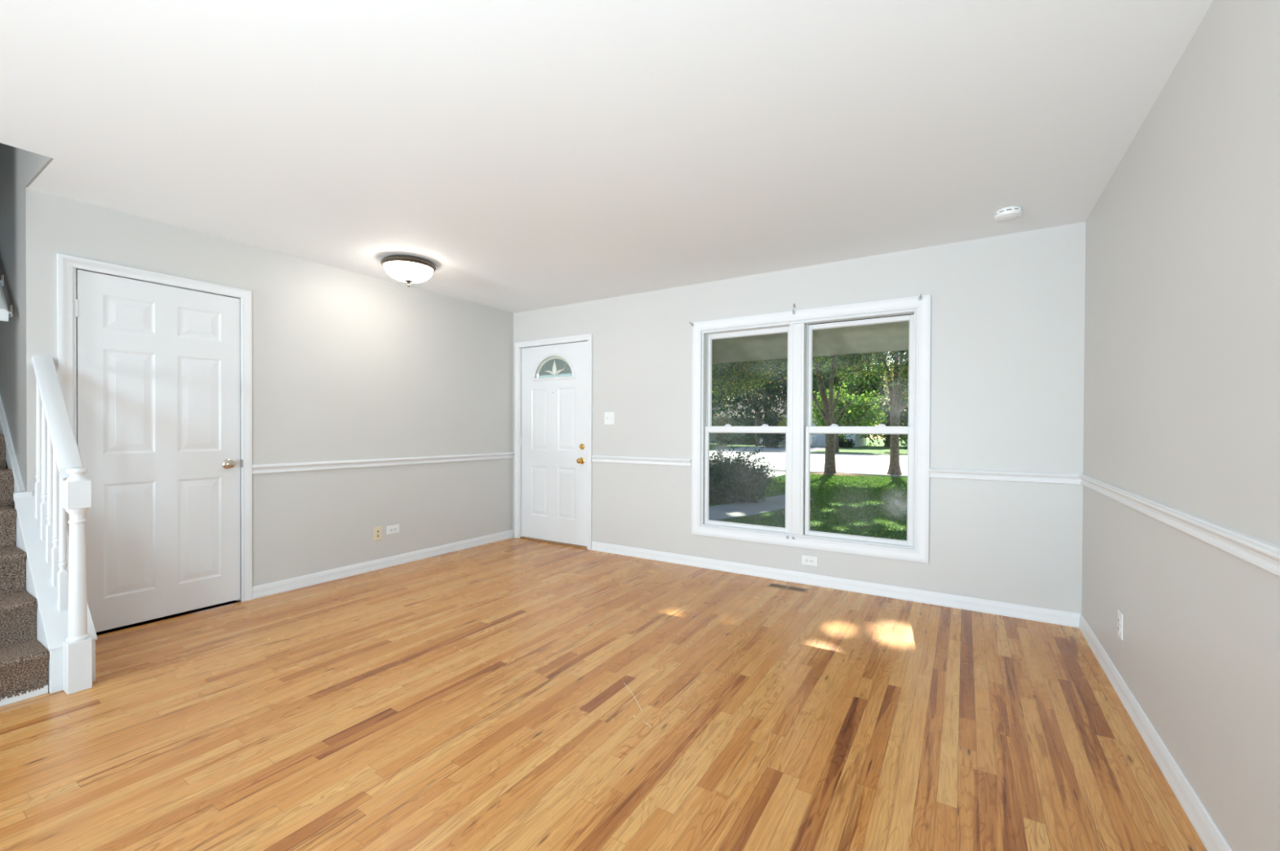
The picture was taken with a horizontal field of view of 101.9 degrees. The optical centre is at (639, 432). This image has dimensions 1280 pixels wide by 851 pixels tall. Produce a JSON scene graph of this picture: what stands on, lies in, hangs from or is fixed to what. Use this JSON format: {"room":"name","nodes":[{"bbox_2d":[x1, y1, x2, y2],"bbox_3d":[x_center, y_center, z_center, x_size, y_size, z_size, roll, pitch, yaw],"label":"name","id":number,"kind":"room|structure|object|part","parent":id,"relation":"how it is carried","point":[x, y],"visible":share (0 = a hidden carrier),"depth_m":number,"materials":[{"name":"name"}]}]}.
{"room":"empty living room","nodes":[
{"label":"empty living room","id":0,"kind":"room"},
{"bbox_2d":[0,142,53,491],"bbox_3d":[-4.305,-1.281,3.466,3.750,4.950,0.120,0,0,32],"label":"wall","id":1,"kind":"structure","parent":0,"point":[19,168],"depth_m":2.85,"materials":[{"name":"paint"}]},
{"bbox_2d":[0,275,13,321],"bbox_3d":[-4.484,-1.746,3.456,2.650,2.287,0.083,0,0,32],"label":"wall handrail","id":2,"kind":"object","parent":1,"relation":"attached to","point":[4,313],"visible":1,"depth_m":2.78,"materials":[{"name":"paint"}]},
{"bbox_3d":[-4.494,-1.746,3.441,2.650,2.287,0.048,0,0,32],"label":"rail","id":3,"kind":"part","parent":2,"relation":"part of","materials":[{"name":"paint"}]},
{"bbox_2d":[0,395,25,492],"bbox_3d":[-4.459,-0.777,3.481,2.880,2.442,0.024,0,0,32],"label":"trim","id":4,"kind":"structure","parent":1,"relation":"attached to","point":[11,457],"depth_m":2.88,"materials":[{"name":"paint"}]},
{"bbox_2d":[25,186,513,635],"bbox_3d":[-2.351,-0.048,4.220,0.120,2.490,3.458,0,0,32],"label":"wall","id":5,"kind":"structure","parent":0,"point":[347,365],"depth_m":4.08,"materials":[{"name":"paint"}]},
{"bbox_2d":[57,253,252,632],"bbox_3d":[-2.946,0.091,3.213,0.182,2.122,0.898,0,0,32],"label":"door","id":6,"kind":"structure","parent":5,"relation":"in","point":[155,369],"depth_m":3.17,"materials":[{"name":"paint"}]},
{"bbox_3d":[-2.729,0.210,3.452,0.066,0.064,0.064,0,0,32],"label":"knob","id":7,"kind":"part","parent":6,"relation":"part of","materials":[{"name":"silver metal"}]},
{"bbox_3d":[-2.708,0.209,3.529,0.013,0.053,0.012,0,0,32],"label":"strike plate","id":8,"kind":"part","parent":6,"relation":"part of","materials":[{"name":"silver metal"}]},
{"bbox_2d":[373,526,382,541],"bbox_3d":[-2.199,0.846,4.353,0.009,0.118,0.072,0,0,32],"label":"wall jack","id":9,"kind":"object","parent":5,"relation":"attached to","point":[377,531],"visible":1,"depth_m":4.35,"materials":[{"name":"beige plastic"}]},
{"bbox_2d":[252,529,513,599],"bbox_3d":[-2.032,1.103,4.618,0.015,0.084,2.455,0,0,32],"label":"baseboard","id":10,"kind":"structure","parent":5,"relation":"attached to","point":[282,586],"depth_m":4.28,"materials":[{"name":"paint"}]},
{"bbox_2d":[251,452,514,474],"bbox_3d":[-2.025,0.250,4.609,0.024,0.066,2.455,0,0,32],"label":"trim","id":11,"kind":"structure","parent":5,"relation":"attached to","point":[325,465],"depth_m":4.27,"materials":[{"name":"paint"}]},
{"bbox_2d":[386,524,399,534],"bbox_3d":[-2.126,0.834,4.470,0.009,0.072,0.118,0,0,32],"label":"wall outlet","id":12,"kind":"object","parent":5,"relation":"attached to","point":[394,529],"visible":1,"depth_m":4.46,"materials":[{"name":"white plastic"}]},
{"bbox_2d":[0,537,1207,850],"bbox_3d":[-1.634,1.198,0.862,4.876,0.051,8.600,0,0,32],"label":"floor","id":13,"kind":"structure","parent":0,"point":[513,694],"depth_m":2.07,"materials":[{"name":"brown wood"}]},
{"bbox_2d":[0,434,48,706],"bbox_3d":[-4.211,-0.180,2.746,3.180,2.660,0.978,0,0,32],"label":"staircase","id":14,"kind":"structure","parent":13,"relation":"on","point":[24,660],"depth_m":2.39,"materials":[{"name":"carpet"}]},
{"bbox_3d":[-3.360,1.139,2.208,1.122,0.036,0.946,0,0,32],"label":"trim","id":15,"kind":"part","parent":14,"relation":"part of","materials":[{"name":"paint"}]},
{"bbox_2d":[13,355,97,694],"bbox_3d":[-2.871,0.373,2.543,0.854,1.568,0.152,0,0,32],"label":"stair railing","id":16,"kind":"object","parent":13,"relation":"on","point":[55,563],"visible":1,"depth_m":2.43,"materials":[{"name":"paint"}]},
{"bbox_3d":[-2.880,-0.106,2.560,0.746,0.612,0.076,1,1,34],"label":"handrail","id":17,"kind":"part","parent":16,"relation":"part of","materials":[{"name":"paint"}]},
{"bbox_3d":[-2.540,0.658,2.344,0.078,1.003,0.078,0,0,32],"label":"newel post","id":18,"kind":"part","parent":16,"relation":"part of","materials":[{"name":"paint"}]},
{"bbox_2d":[767,583,808,592],"bbox_3d":[1.107,1.162,3.890,0.286,0.002,0.094,0,0,32],"label":"floor vent","id":19,"kind":"object","parent":13,"relation":"in","point":[773,585],"visible":1,"depth_m":3.88,"materials":[{"name":"brown metal"}]},
{"bbox_2d":[0,0,1213,313],"bbox_3d":[-1.603,-1.345,0.783,5.016,0.160,8.760,0,0,32],"label":"ceiling","id":20,"kind":"structure","parent":0,"point":[539,154],"depth_m":2.10,"materials":[{"name":"paint"}]},
{"bbox_2d":[380,254,435,287],"bbox_3d":[-1.742,-1.194,3.910,0.380,0.189,0.380,0,0,32],"label":"ceiling light","id":21,"kind":"object","parent":20,"relation":"attached to","point":[409,269],"visible":1,"depth_m":3.80,"materials":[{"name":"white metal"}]},
{"bbox_3d":[-1.742,-1.192,3.910,0.340,0.098,0.340,0,0,32],"label":"lamp shade","id":22,"kind":"part","parent":21,"relation":"part of","materials":[{"name":"white glass"}]},
{"bbox_2d":[994,206,1022,222],"bbox_3d":[2.102,-1.243,2.962,0.136,0.046,0.136,0,0,32],"label":"smoke detector","id":23,"kind":"object","parent":20,"relation":"attached to","point":[1011,213],"visible":1,"depth_m":2.93,"materials":[{"name":"white plastic"}]},
{"bbox_2d":[512,222,1085,613],"bbox_3d":[0.679,-0.038,4.446,5.056,2.490,0.140,0,0,32],"label":"wall","id":24,"kind":"structure","parent":0,"point":[1006,378],"depth_m":3.50,"materials":[{"name":"paint"}]},
{"bbox_2d":[514,333,592,550],"bbox_3d":[-0.882,0.087,5.395,1.039,2.114,0.188,0,0,32],"label":"door","id":25,"kind":"structure","parent":24,"relation":"in","point":[553,446],"depth_m":5.37,"materials":[{"name":"paint"}]},
{"bbox_3d":[-0.897,-0.684,5.364,0.580,0.288,0.015,0,0,32],"label":"light frame","id":26,"kind":"part","parent":25,"relation":"part of","materials":[{"name":"paint"}]},
{"bbox_3d":[-0.884,-0.684,5.386,0.524,0.232,0.001,0,0,32],"label":"glass pane","id":27,"kind":"part","parent":25,"relation":"part of","materials":[{"name":"glass"}]},
{"bbox_3d":[-0.597,0.279,5.146,0.066,0.066,0.066,0,0,32],"label":"knob","id":28,"kind":"part","parent":25,"relation":"part of","materials":[{"name":"gold metal"}]},
{"bbox_2d":[604,412,614,424],"bbox_3d":[-0.295,-0.138,4.963,0.116,0.118,0.017,0,0,32],"label":"light switch","id":29,"kind":"object","parent":24,"relation":"attached to","point":[609,417],"visible":1,"depth_m":4.96,"materials":[{"name":"white plastic"}]},
{"bbox_2d":[591,455,691,466],"bbox_3d":[-0.015,0.257,4.785,1.075,0.066,0.024,0,0,32],"label":"trim","id":30,"kind":"structure","parent":24,"relation":"attached to","point":[601,459],"depth_m":4.76,"materials":[{"name":"paint"}]},
{"bbox_2d":[801,555,817,566],"bbox_3d":[1.298,0.981,3.975,0.118,0.072,0.009,0,0,32],"label":"wall outlet","id":31,"kind":"object","parent":24,"relation":"attached to","point":[806,560],"visible":1,"depth_m":3.97,"materials":[{"name":"white plastic"}]},
{"bbox_2d":[691,294,930,563],"bbox_3d":[1.249,-0.031,4.072,1.796,1.829,0.150,0,0,32],"label":"window","id":32,"kind":"structure","parent":24,"relation":"in","point":[799,326],"depth_m":4.01,"materials":[{"name":"paint"}]},
{"bbox_3d":[0.875,0.367,4.296,0.729,0.841,0.030,0,0,32],"label":"sash","id":33,"kind":"part","parent":32,"relation":"part of","materials":[{"name":"white plastic"}]},
{"bbox_3d":[0.899,-0.430,4.324,0.725,0.838,0.030,0,0,32],"label":"sash","id":34,"kind":"part","parent":32,"relation":"part of","materials":[{"name":"white plastic"}]},
{"bbox_3d":[1.603,0.373,3.840,0.745,0.841,0.030,0,0,32],"label":"sash","id":35,"kind":"part","parent":32,"relation":"part of","materials":[{"name":"white plastic"}]},
{"bbox_3d":[1.627,-0.421,3.868,0.741,0.832,0.030,0,0,32],"label":"sash","id":36,"kind":"part","parent":32,"relation":"part of","materials":[{"name":"white plastic"}]},
{"bbox_2d":[591,541,1080,627],"bbox_3d":[1.093,1.119,4.101,3.691,0.084,0.015,0,0,32],"label":"baseboard","id":37,"kind":"structure","parent":24,"relation":"attached to","point":[993,607],"depth_m":3.76,"materials":[{"name":"paint"}]},
{"bbox_2d":[927,468,1081,484],"bbox_3d":[2.311,0.277,3.329,0.819,0.066,0.024,0,0,32],"label":"trim","id":38,"kind":"structure","parent":24,"relation":"attached to","point":[970,474],"depth_m":3.31,"materials":[{"name":"paint"}]},
{"bbox_2d":[711,321,908,364],"bbox_3d":[0.998,-1.032,4.732,13.000,0.663,0.689,0,0,32],"label":"porch ceiling","id":39,"kind":"structure","parent":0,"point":[893,336],"depth_m":4.53,"materials":[{"name":"paint"}]},
{"bbox_2d":[1081,0,1279,850],"bbox_3d":[0.461,-0.003,-0.514,0.120,2.490,8.500,0,0,32],"label":"wall","id":40,"kind":"structure","parent":0,"point":[1182,337],"depth_m":1.57,"materials":[{"name":"paint"}]},
{"bbox_2d":[1117,609,1123,639],"bbox_3d":[2.167,0.867,2.344,0.009,0.118,0.072,0,0,32],"label":"wall outlet","id":41,"kind":"object","parent":40,"relation":"attached to","point":[1120,615],"visible":1,"depth_m":2.33,"materials":[{"name":"white plastic"}]},
{"bbox_2d":[1078,613,1232,850],"bbox_3d":[0.399,1.150,-0.470,0.015,0.084,8.500,0,0,32],"label":"baseboard","id":42,"kind":"structure","parent":40,"relation":"attached to","point":[1210,835],"depth_m":1.81,"materials":[{"name":"paint"}]},
{"bbox_2d":[1079,474,1279,577],"bbox_3d":[0.399,0.297,-0.474,0.024,0.066,8.500,0,0,32],"label":"trim","id":43,"kind":"structure","parent":40,"relation":"attached to","point":[1264,555],"depth_m":1.52,"materials":[{"name":"paint"}]},
{"label":"outside","id":44,"kind":"structure","parent":0,"visible":0},
{"bbox_2d":[756,470,785,477],"bbox_3d":[1.669,1.357,17.407,5.720,0.019,5.150,0,0,32],"label":"driveway","id":45,"kind":"structure","parent":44,"point":[779,473],"depth_m":17.25,"materials":[{"name":"concrete"}]},
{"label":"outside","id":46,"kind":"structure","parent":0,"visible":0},
{"bbox_2d":[720,445,839,452],"bbox_3d":[11.185,1.229,40.443,6.400,0.019,13.500,0,0,32],"label":"driveway","id":47,"kind":"structure","parent":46,"point":[781,448],"depth_m":38.77,"materials":[{"name":"concrete"}]},
{"bbox_2d":[759,434,817,446],"bbox_3d":[12.429,0.484,43.665,4.420,1.450,1.752,0,0,32],"label":"car","id":48,"kind":"object","parent":47,"relation":"on","point":[813,438],"visible":0.12,"depth_m":42.84,"materials":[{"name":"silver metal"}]},
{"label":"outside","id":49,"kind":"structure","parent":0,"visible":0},
{"bbox_2d":[709,439,907,540],"bbox_3d":[14.053,1.338,49.172,100.000,0.300,89.859,0,0,32],"label":"lawn","id":50,"kind":"structure","parent":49,"point":[880,449],"depth_m":10.33,"materials":[{"name":"green plant"}]},
{"bbox_2d":[710,411,737,447],"bbox_3d":[6.816,-0.299,42.946,2.322,3.012,2.299,0,0,-6],"label":"shrub","id":51,"kind":"object","parent":50,"relation":"on","point":[722,422],"visible":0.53,"depth_m":42.67,"materials":[{"name":"green plant"}]},
{"bbox_2d":[709,365,749,443],"bbox_3d":[6.791,-5.170,54.566,12.664,12.679,8.595,1,1,38],"label":"tree","id":52,"kind":"object","parent":50,"relation":"on","point":[718,402],"visible":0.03,"depth_m":52.99,"materials":[{"name":"green plant"}]},
{"bbox_2d":[712,433,755,444],"bbox_3d":[9.970,0.546,50.550,6.095,1.397,1.919,0,0,32],"label":"shrub","id":53,"kind":"object","parent":50,"relation":"on","point":[740,440],"visible":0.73,"depth_m":50.33,"materials":[{"name":"green plant"}]},
{"bbox_2d":[709,436,781,504],"bbox_3d":[1.754,0.751,10.775,2.068,1.375,1.852,0,0,-1],"label":"shrub","id":54,"kind":"object","parent":50,"relation":"on","point":[733,481],"visible":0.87,"depth_m":10.35,"materials":[{"name":"green plant"}]},
{"bbox_2d":[709,399,785,442],"bbox_3d":[11.312,-1.362,61.529,17.400,4.900,9.800,0,0,32],"label":"house","id":55,"kind":"structure","parent":50,"relation":"on","point":[748,435],"depth_m":56.83,"materials":[{"name":"grey"}]},
{"bbox_3d":[11.992,-0.073,56.461,0.750,2.200,0.080,0,0,32],"label":"door","id":56,"kind":"part","parent":55,"relation":"part of","materials":[{"name":"glass"}]},
{"bbox_2d":[756,409,785,448],"bbox_3d":[10.607,-0.180,41.769,2.480,3.778,2.127,1,1,42],"label":"tree","id":57,"kind":"object","parent":50,"relation":"on","point":[770,439],"visible":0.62,"depth_m":41.47,"materials":[{"name":"green plant"}]},
{"bbox_2d":[712,356,836,446],"bbox_3d":[11.436,-5.176,46.070,11.152,12.851,9.355,0,0,32],"label":"tree","id":58,"kind":"object","parent":50,"relation":"on","point":[763,402],"visible":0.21,"depth_m":45.13,"materials":[{"name":"green plant"}]},
{"bbox_2d":[776,416,786,439],"bbox_3d":[11.202,-0.024,39.707,1.384,2.540,1.449,0,0,-2],"label":"shrub","id":59,"kind":"object","parent":50,"relation":"on","point":[784,423],"visible":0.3,"depth_m":39.62,"materials":[{"name":"green plant"}]},
{"bbox_2d":[709,449,907,456],"bbox_3d":[3.566,1.207,37.131,115.000,0.049,0.200,0,0,32],"label":"curb","id":60,"kind":"object","parent":50,"relation":"on","point":[709,450],"depth_m":32.15,"materials":[{"name":"concrete"}]},
{"bbox_2d":[711,351,908,473],"bbox_3d":[4.724,-3.674,16.556,10.151,10.219,10.665,0,0,9],"label":"street tree","id":61,"kind":"object","parent":50,"relation":"on","point":[828,406],"visible":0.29,"depth_m":17.20,"materials":[{"name":"green plant"}]},
{"bbox_2d":[781,400,866,447],"bbox_3d":[17.382,-0.941,48.145,6.700,4.300,7.250,0,0,32],"label":"garage","id":62,"kind":"structure","parent":50,"relation":"on","point":[860,442],"depth_m":45.59,"materials":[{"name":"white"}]},
{"bbox_3d":[14.761,0.137,46.234,2.900,2.150,0.060,0,0,32],"label":"door","id":63,"kind":"part","parent":62,"relation":"part of","materials":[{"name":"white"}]},
{"bbox_2d":[754,469,907,477],"bbox_3d":[-4.434,1.267,24.354,115.000,0.049,0.150,0,0,32],"label":"curb","id":64,"kind":"object","parent":50,"relation":"on","point":[864,474],"depth_m":16.89,"materials":[{"name":"concrete"}]},
{"bbox_2d":[809,472,876,477],"bbox_3d":[6.436,1.364,17.000,2.599,0.048,0.723,0,0,32],"label":"mulch bed","id":65,"kind":"object","parent":50,"relation":"on","point":[820,473],"visible":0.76,"depth_m":16.90,"materials":[{"name":"brown soil"}]},
{"bbox_2d":[835,435,856,448],"bbox_3d":[17.041,0.656,43.322,2.056,1.342,1.387,0,0,32],"label":"shrub","id":66,"kind":"object","parent":50,"relation":"on","point":[842,443],"visible":0.81,"depth_m":42.99,"materials":[{"name":"green plant"}]},
{"bbox_2d":[812,352,887,399],"bbox_3d":[19.794,-5.600,53.855,11.672,13.655,9.412,1,1,39],"label":"tree","id":67,"kind":"object","parent":50,"relation":"on","point":[836,380],"visible":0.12,"depth_m":51.80,"materials":[{"name":"green plant"}]},
{"bbox_2d":[812,380,890,452],"bbox_3d":[13.707,-1.130,34.809,4.737,4.941,4.673,0,0,-7],"label":"tree","id":68,"kind":"object","parent":50,"relation":"on","point":[859,413],"visible":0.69,"depth_m":33.96,"materials":[{"name":"green plant"}]},
{"bbox_2d":[822,350,908,475],"bbox_3d":[7.927,-3.645,14.897,10.184,10.212,11.828,0,0,32],"label":"street tree","id":69,"kind":"object","parent":50,"relation":"on","point":[895,392],"visible":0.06,"depth_m":16.88,"materials":[{"name":"green plant"}]},
{"bbox_2d":[828,352,908,447],"bbox_3d":[23.412,-3.293,45.867,12.670,10.798,8.876,0,0,24],"label":"tree","id":70,"kind":"object","parent":50,"relation":"on","point":[903,419],"visible":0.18,"depth_m":45.47,"materials":[{"name":"green plant"}]},
{"bbox_2d":[878,366,908,415],"bbox_3d":[19.540,-1.818,37.005,4.890,6.331,4.032,0,0,0],"label":"tree","id":71,"kind":"object","parent":50,"relation":"on","point":[885,380],"visible":0.06,"depth_m":37.75,"materials":[{"name":"green plant"}]},
{"bbox_2d":[902,440,907,449],"bbox_3d":[21.853,0.585,38.834,4.032,1.583,1.998,0,0,32],"label":"shrub","id":72,"kind":"object","parent":50,"relation":"on","point":[905,443],"visible":0.02,"depth_m":39.75,"materials":[{"name":"green plant"}]},
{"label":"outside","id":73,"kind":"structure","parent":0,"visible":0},
{"bbox_2d":[709,450,907,475],"bbox_3d":[-0.441,1.256,30.732,115.000,0.011,14.900,0,0,32],"label":"street","id":74,"kind":"structure","parent":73,"point":[850,464],"depth_m":23.96,"materials":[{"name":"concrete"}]},
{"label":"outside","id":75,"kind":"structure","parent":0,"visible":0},
{"bbox_2d":[708,494,813,520],"bbox_3d":[0.985,1.415,8.827,1.546,0.021,7.660,1,1,41],"label":"ground walk","id":76,"kind":"structure","parent":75,"point":[721,512],"depth_m":9.60,"materials":[{"name":"concrete"}]}
]}

